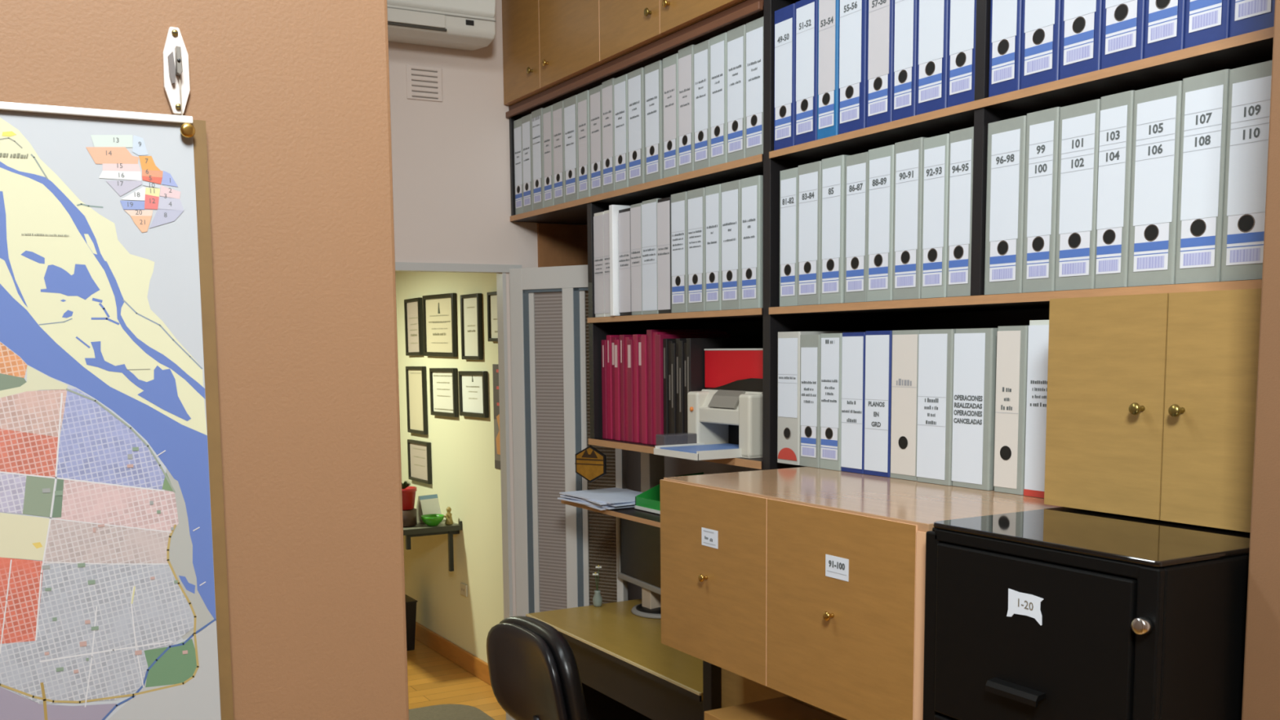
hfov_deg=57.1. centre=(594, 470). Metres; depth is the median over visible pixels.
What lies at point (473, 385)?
picture frame
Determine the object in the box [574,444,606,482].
sign
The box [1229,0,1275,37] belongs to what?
binder
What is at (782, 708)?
drawer pedestal
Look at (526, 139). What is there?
binder
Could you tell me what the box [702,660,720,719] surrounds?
support post
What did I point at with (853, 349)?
binder
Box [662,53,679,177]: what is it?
binder
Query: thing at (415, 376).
picture frame
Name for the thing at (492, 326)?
picture frame
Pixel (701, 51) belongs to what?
binder
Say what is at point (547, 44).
upper cabinet
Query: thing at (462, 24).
air conditioner
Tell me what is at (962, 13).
binder
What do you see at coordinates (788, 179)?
binder
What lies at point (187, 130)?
thumbtack
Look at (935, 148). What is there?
binder
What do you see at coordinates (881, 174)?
binder
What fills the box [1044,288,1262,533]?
upper cabinet
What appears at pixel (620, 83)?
binder
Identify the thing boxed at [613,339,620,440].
folder
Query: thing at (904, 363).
binder
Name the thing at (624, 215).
binder
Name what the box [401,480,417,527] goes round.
flower pot
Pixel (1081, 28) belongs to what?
binder
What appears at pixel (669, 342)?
folder
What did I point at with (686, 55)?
binder
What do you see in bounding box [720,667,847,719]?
base cabinet
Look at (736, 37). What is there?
binder
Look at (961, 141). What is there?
binder
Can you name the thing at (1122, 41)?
binder
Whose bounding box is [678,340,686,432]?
folder
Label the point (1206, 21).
binder
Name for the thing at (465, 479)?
wall
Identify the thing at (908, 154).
binder
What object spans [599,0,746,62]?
upper cabinet
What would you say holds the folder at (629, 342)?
on the bookcase at (978, 310)
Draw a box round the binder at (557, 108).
[552,100,564,204]
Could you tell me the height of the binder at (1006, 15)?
0.315 m
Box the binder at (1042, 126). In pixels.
[1022,106,1060,293]
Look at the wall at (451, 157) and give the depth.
3.92 m
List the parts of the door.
glass pane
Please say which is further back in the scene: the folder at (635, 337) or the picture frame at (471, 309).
the picture frame at (471, 309)
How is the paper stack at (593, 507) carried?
on the bookcase at (978, 310)
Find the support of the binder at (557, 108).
on the bookcase at (978, 310)
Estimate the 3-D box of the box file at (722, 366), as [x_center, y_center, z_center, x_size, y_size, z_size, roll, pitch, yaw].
[0.387,-0.265,3.062,0.056,0.104,0.275,-4,7,-28]
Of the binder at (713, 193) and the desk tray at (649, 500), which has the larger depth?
the desk tray at (649, 500)
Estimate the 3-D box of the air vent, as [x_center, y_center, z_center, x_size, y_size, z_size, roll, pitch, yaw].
[-0.554,-1.265,3.838,0.122,0.108,0.010,-4,7,-28]
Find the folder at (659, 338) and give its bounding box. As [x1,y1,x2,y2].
[655,333,730,434]
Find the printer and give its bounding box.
[653,377,762,460]
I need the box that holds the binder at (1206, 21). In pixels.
[1183,0,1231,48]
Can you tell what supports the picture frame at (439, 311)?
attached to the wall at (465, 479)
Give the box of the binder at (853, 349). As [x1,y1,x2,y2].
[840,332,866,473]
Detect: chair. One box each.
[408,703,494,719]
[486,616,588,719]
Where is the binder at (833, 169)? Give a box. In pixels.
[820,155,850,304]
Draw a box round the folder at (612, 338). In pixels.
[611,337,619,439]
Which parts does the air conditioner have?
panel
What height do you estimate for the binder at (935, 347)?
0.306 m
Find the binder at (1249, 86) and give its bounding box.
[1220,60,1272,281]
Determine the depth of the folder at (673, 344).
3.24 m
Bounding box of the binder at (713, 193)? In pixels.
[705,183,721,311]
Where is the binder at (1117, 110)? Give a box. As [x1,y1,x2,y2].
[1094,90,1134,288]
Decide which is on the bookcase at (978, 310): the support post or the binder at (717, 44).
the binder at (717, 44)
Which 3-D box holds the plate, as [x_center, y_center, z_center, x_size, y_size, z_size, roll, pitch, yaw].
[-0.262,-0.249,0.740,0.016,0.060,0.011,-4,7,-28]
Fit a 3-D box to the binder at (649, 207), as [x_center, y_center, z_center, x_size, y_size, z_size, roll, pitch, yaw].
[0.278,-0.599,3.324,0.286,0.312,0.083,-4,7,-28]
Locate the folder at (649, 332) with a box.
[646,328,720,444]
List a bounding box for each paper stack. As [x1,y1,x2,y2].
[557,497,635,509]
[559,487,642,503]
[560,494,610,506]
[560,494,635,506]
[577,488,635,505]
[577,502,634,510]
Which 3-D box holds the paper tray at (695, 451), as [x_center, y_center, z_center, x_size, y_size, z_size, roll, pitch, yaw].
[0.302,-0.051,3.024,0.224,0.022,0.202,-4,7,-28]
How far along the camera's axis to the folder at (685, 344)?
3.19 m
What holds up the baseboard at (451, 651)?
attached to the wall at (465, 479)
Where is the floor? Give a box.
[406,638,506,719]
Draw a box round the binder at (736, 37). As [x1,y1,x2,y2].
[727,24,746,162]
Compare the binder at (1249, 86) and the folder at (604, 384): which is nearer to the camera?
the binder at (1249, 86)
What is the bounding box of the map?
[0,101,233,719]
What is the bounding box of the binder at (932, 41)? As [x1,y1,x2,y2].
[915,0,949,115]
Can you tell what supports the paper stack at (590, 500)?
on the paper stack at (563, 495)
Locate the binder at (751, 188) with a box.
[740,175,763,309]
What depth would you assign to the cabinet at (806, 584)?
2.14 m
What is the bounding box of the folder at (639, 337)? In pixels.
[638,336,641,443]
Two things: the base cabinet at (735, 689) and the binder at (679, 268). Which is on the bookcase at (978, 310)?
the binder at (679, 268)
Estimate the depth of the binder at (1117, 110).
1.95 m
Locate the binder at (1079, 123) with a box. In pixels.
[1054,98,1100,290]
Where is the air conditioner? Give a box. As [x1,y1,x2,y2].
[386,0,496,50]
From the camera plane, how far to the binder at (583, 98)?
3.55 m
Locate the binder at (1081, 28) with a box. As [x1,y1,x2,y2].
[1059,0,1102,79]
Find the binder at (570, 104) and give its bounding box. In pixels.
[563,94,578,202]
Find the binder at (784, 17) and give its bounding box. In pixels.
[773,3,795,150]
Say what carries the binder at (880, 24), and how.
on the bookcase at (978, 310)
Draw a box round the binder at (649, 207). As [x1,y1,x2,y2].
[641,198,661,314]
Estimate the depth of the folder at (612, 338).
3.53 m
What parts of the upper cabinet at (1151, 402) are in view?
door, knob, knob, door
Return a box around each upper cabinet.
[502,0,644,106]
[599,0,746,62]
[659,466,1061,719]
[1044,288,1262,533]
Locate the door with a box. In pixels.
[509,264,627,616]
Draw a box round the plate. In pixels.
[162,26,190,115]
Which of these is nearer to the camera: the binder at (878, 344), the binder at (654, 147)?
the binder at (878, 344)
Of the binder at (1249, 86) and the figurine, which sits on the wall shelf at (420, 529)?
the figurine
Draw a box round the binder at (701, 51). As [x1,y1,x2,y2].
[693,39,710,170]
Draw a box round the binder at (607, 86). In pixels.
[601,78,614,193]
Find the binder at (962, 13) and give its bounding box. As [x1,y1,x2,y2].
[946,0,976,107]
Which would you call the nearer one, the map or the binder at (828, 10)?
the map
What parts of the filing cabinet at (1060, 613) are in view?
drawer, pull handle, drawer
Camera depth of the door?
4.01 m
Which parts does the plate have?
hook lever, cord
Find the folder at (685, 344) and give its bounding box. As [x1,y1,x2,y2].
[684,342,686,432]
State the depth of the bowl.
5.77 m
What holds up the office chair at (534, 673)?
on the floor
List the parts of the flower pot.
pot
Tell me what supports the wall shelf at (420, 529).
attached to the wall at (465, 479)
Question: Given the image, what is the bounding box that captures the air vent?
[405,64,442,102]
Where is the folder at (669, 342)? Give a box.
[667,340,675,433]
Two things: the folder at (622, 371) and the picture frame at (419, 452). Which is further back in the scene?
the picture frame at (419, 452)
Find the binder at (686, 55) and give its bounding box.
[678,44,694,173]
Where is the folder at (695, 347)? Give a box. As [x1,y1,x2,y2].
[686,337,759,432]
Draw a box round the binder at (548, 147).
[542,105,554,207]
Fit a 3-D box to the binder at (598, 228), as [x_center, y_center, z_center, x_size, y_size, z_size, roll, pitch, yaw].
[0.139,-0.623,3.580,0.286,0.308,0.062,-4,7,-28]
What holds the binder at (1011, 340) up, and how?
on the cabinet at (806, 584)
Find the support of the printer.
on the bookcase at (978, 310)
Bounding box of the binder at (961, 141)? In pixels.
[946,126,973,297]
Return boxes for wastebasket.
[404,594,417,650]
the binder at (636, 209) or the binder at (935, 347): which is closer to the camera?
the binder at (935, 347)
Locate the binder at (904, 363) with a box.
[890,329,919,480]
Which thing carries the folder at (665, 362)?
on the bookcase at (978, 310)
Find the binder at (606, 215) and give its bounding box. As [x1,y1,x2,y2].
[603,209,613,316]
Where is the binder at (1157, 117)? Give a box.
[1127,80,1182,286]
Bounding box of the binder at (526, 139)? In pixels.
[521,113,533,213]
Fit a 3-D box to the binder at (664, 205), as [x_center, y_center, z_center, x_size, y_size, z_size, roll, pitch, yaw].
[0.314,-0.591,3.258,0.286,0.308,0.066,-4,7,-28]
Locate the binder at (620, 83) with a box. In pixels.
[613,74,628,190]
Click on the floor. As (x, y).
(433, 679)
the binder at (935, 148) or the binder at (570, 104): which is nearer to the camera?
the binder at (935, 148)
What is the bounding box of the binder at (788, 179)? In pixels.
[779,167,798,306]
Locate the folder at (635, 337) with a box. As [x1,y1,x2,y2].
[632,333,646,443]
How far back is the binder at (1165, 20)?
1.85 m
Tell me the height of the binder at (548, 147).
0.315 m
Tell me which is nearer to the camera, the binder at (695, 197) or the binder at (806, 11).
the binder at (806, 11)
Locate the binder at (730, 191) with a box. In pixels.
[720,179,740,310]
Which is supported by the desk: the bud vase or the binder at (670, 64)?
the bud vase
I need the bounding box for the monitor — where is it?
[617,516,661,618]
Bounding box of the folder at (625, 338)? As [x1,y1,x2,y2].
[624,337,632,441]
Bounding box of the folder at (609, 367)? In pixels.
[606,334,619,439]
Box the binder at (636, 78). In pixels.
[627,67,645,186]
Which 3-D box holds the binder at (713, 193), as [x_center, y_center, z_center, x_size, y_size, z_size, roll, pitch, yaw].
[0.425,-0.573,3.053,0.287,0.313,0.069,-4,7,-28]
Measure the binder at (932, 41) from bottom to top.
0.315 m
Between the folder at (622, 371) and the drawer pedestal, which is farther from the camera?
the folder at (622, 371)
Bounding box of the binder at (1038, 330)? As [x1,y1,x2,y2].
[1023,320,1048,497]
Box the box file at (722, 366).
[704,348,763,387]
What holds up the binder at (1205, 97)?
on the bookcase at (978, 310)
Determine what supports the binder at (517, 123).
on the bookcase at (978, 310)
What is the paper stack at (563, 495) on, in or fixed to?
on the paper stack at (587, 502)
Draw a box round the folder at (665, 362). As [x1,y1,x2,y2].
[662,338,675,433]
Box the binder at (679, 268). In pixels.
[671,191,688,312]
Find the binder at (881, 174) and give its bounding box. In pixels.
[866,144,894,301]
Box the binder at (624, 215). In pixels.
[617,208,631,315]
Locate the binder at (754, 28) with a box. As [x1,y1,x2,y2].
[746,16,763,157]
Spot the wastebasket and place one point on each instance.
(411, 603)
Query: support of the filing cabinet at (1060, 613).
on the floor
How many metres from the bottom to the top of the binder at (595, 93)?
0.315 m
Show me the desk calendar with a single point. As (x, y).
(428, 504)
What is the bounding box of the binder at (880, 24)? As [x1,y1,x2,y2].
[866,0,893,127]
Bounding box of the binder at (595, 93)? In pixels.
[589,84,603,195]
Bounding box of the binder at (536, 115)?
[531,107,544,210]
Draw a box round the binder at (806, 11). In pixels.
[794,0,817,145]
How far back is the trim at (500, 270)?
4.08 m
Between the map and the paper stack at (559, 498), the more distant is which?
the paper stack at (559, 498)
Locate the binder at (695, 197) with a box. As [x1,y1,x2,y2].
[687,187,706,311]
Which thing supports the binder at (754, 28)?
on the bookcase at (978, 310)
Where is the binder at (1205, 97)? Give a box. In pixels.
[1174,68,1229,284]
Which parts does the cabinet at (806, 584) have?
knob, door, knob, door, panel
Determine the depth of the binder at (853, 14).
2.48 m
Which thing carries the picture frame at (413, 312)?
attached to the wall at (465, 479)
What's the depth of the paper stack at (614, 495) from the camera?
3.62 m
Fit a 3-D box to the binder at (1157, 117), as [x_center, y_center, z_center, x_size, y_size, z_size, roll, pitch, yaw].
[1.021,-0.464,1.954,0.287,0.314,0.085,-4,7,-28]
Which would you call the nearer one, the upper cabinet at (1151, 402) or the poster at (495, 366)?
the upper cabinet at (1151, 402)
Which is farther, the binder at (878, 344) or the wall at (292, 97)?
the binder at (878, 344)
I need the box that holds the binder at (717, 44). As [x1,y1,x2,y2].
[709,31,727,166]
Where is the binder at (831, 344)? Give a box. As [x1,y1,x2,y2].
[819,333,842,471]
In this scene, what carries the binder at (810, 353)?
on the cabinet at (806, 584)
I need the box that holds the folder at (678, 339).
[675,337,686,433]
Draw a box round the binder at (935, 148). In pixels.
[920,133,949,298]
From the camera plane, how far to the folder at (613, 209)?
3.41 m
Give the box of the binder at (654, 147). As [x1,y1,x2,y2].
[644,60,663,182]
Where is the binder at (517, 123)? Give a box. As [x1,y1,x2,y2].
[513,118,523,214]
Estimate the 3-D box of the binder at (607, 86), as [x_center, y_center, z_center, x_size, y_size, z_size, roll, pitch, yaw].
[0.164,-0.980,3.489,0.287,0.319,0.070,-4,7,-28]
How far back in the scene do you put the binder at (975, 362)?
2.25 m
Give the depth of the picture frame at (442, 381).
5.88 m
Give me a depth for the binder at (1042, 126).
2.08 m
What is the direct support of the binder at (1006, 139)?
on the bookcase at (978, 310)
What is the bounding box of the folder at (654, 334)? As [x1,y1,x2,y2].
[652,331,727,444]
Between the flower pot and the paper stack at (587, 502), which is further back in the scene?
the flower pot
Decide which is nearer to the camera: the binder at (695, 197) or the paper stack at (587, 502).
the binder at (695, 197)
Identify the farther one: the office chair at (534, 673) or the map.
the office chair at (534, 673)
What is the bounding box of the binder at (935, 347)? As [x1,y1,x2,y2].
[916,328,955,485]
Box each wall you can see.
[0,0,1279,719]
[388,0,586,616]
[395,271,766,663]
[537,223,617,605]
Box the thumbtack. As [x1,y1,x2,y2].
[180,123,195,137]
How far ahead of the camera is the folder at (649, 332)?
3.34 m
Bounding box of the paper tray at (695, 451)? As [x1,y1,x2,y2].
[653,443,742,460]
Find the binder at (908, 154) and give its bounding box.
[893,137,927,300]
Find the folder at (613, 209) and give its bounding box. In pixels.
[608,204,631,315]
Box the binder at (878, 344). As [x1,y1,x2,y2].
[864,330,892,477]
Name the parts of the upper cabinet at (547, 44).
door, knob, knob, door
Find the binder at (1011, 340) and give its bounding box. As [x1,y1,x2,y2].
[993,325,1028,494]
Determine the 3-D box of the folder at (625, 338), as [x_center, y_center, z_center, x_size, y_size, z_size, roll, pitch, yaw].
[0.202,-0.245,3.513,0.240,0.307,0.025,-4,7,-28]
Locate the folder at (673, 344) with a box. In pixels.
[671,342,675,433]
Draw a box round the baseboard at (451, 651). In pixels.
[414,621,491,685]
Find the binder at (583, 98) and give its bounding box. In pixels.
[577,89,590,199]
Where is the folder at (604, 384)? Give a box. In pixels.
[601,339,607,439]
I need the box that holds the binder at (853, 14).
[838,0,867,134]
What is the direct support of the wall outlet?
attached to the wall at (465, 479)
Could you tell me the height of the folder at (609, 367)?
0.314 m
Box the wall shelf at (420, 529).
[403,519,462,571]
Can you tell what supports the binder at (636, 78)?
on the bookcase at (978, 310)
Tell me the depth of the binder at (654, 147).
3.20 m
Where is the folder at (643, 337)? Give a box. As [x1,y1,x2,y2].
[640,334,647,444]
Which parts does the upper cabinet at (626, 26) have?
door, knob, knob, door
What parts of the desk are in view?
panel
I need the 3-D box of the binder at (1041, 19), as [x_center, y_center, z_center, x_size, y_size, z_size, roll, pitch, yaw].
[0.905,-0.843,2.122,0.287,0.315,0.084,-4,7,-28]
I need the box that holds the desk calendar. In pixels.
[416,493,442,524]
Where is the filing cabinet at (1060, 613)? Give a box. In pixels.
[923,506,1250,719]
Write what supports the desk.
on the floor
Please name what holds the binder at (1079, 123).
on the bookcase at (978, 310)
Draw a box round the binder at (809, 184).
[797,160,821,305]
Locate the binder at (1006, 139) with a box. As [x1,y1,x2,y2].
[984,115,1026,294]
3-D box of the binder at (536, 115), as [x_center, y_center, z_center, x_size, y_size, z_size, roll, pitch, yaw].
[-0.062,-1.021,3.904,0.287,0.319,0.080,-4,7,-28]
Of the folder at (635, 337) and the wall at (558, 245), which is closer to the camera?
the folder at (635, 337)
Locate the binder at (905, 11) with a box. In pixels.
[892,0,917,120]
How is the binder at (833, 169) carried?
on the bookcase at (978, 310)
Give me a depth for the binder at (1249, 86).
1.75 m
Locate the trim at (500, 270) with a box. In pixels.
[395,262,521,719]
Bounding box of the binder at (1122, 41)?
[1100,0,1145,69]
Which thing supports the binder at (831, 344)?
on the cabinet at (806, 584)
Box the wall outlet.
[460,582,467,596]
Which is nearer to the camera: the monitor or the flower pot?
the monitor
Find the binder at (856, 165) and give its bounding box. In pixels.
[844,151,870,302]
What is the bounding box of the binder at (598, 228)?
[593,211,605,317]
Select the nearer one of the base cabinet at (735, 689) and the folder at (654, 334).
the base cabinet at (735, 689)
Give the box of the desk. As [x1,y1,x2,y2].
[525,598,702,719]
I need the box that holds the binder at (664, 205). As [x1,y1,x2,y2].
[657,196,671,313]
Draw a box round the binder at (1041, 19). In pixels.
[1020,0,1061,88]
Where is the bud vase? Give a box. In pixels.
[592,564,602,607]
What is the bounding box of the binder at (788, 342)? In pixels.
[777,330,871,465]
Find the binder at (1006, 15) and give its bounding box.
[988,0,1022,97]
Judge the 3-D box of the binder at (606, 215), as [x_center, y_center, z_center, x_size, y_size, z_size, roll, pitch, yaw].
[0.169,-0.618,3.526,0.286,0.309,0.061,-4,7,-28]
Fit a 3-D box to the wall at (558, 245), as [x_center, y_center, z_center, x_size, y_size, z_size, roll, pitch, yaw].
[-0.033,0.139,4.261,0.340,2.022,0.010,-4,7,-28]
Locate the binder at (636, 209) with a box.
[630,203,643,315]
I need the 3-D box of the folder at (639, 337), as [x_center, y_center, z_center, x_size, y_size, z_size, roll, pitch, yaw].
[0.239,-0.238,3.444,0.241,0.307,0.025,-4,7,-28]
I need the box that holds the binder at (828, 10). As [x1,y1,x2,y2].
[817,0,839,139]
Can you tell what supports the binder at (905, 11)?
on the bookcase at (978, 310)
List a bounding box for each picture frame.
[404,297,423,355]
[405,366,427,435]
[407,439,431,484]
[422,293,457,356]
[429,368,458,417]
[457,371,488,417]
[460,293,483,359]
[486,291,497,341]
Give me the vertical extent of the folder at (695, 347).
0.300 m
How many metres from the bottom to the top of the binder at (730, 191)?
0.313 m
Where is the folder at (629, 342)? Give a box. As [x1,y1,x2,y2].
[626,339,633,442]
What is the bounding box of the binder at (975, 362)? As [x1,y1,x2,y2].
[951,328,997,490]
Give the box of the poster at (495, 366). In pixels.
[492,364,500,469]
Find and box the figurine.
[444,506,453,524]
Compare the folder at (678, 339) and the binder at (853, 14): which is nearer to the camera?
the binder at (853, 14)
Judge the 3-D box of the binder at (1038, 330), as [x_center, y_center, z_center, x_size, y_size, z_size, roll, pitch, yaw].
[0.930,-0.117,2.165,0.286,0.318,0.087,-4,7,-28]
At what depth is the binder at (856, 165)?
2.51 m
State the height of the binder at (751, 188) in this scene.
0.313 m
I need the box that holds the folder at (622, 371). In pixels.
[619,334,632,441]
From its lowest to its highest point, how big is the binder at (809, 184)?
0.314 m
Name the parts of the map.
rail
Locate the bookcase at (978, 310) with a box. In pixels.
[505,0,1274,608]
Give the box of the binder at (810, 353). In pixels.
[800,334,820,467]
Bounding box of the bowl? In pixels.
[420,514,444,525]
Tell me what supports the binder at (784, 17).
on the bookcase at (978, 310)
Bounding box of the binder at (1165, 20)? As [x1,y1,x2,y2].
[1143,0,1186,58]
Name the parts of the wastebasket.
swing lid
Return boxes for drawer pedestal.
[704,696,839,719]
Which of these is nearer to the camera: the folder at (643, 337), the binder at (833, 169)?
the binder at (833, 169)
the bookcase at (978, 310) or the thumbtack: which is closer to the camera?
the thumbtack
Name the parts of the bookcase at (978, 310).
cornice, support post, support post, panel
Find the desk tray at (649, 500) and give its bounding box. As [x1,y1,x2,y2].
[634,472,703,515]

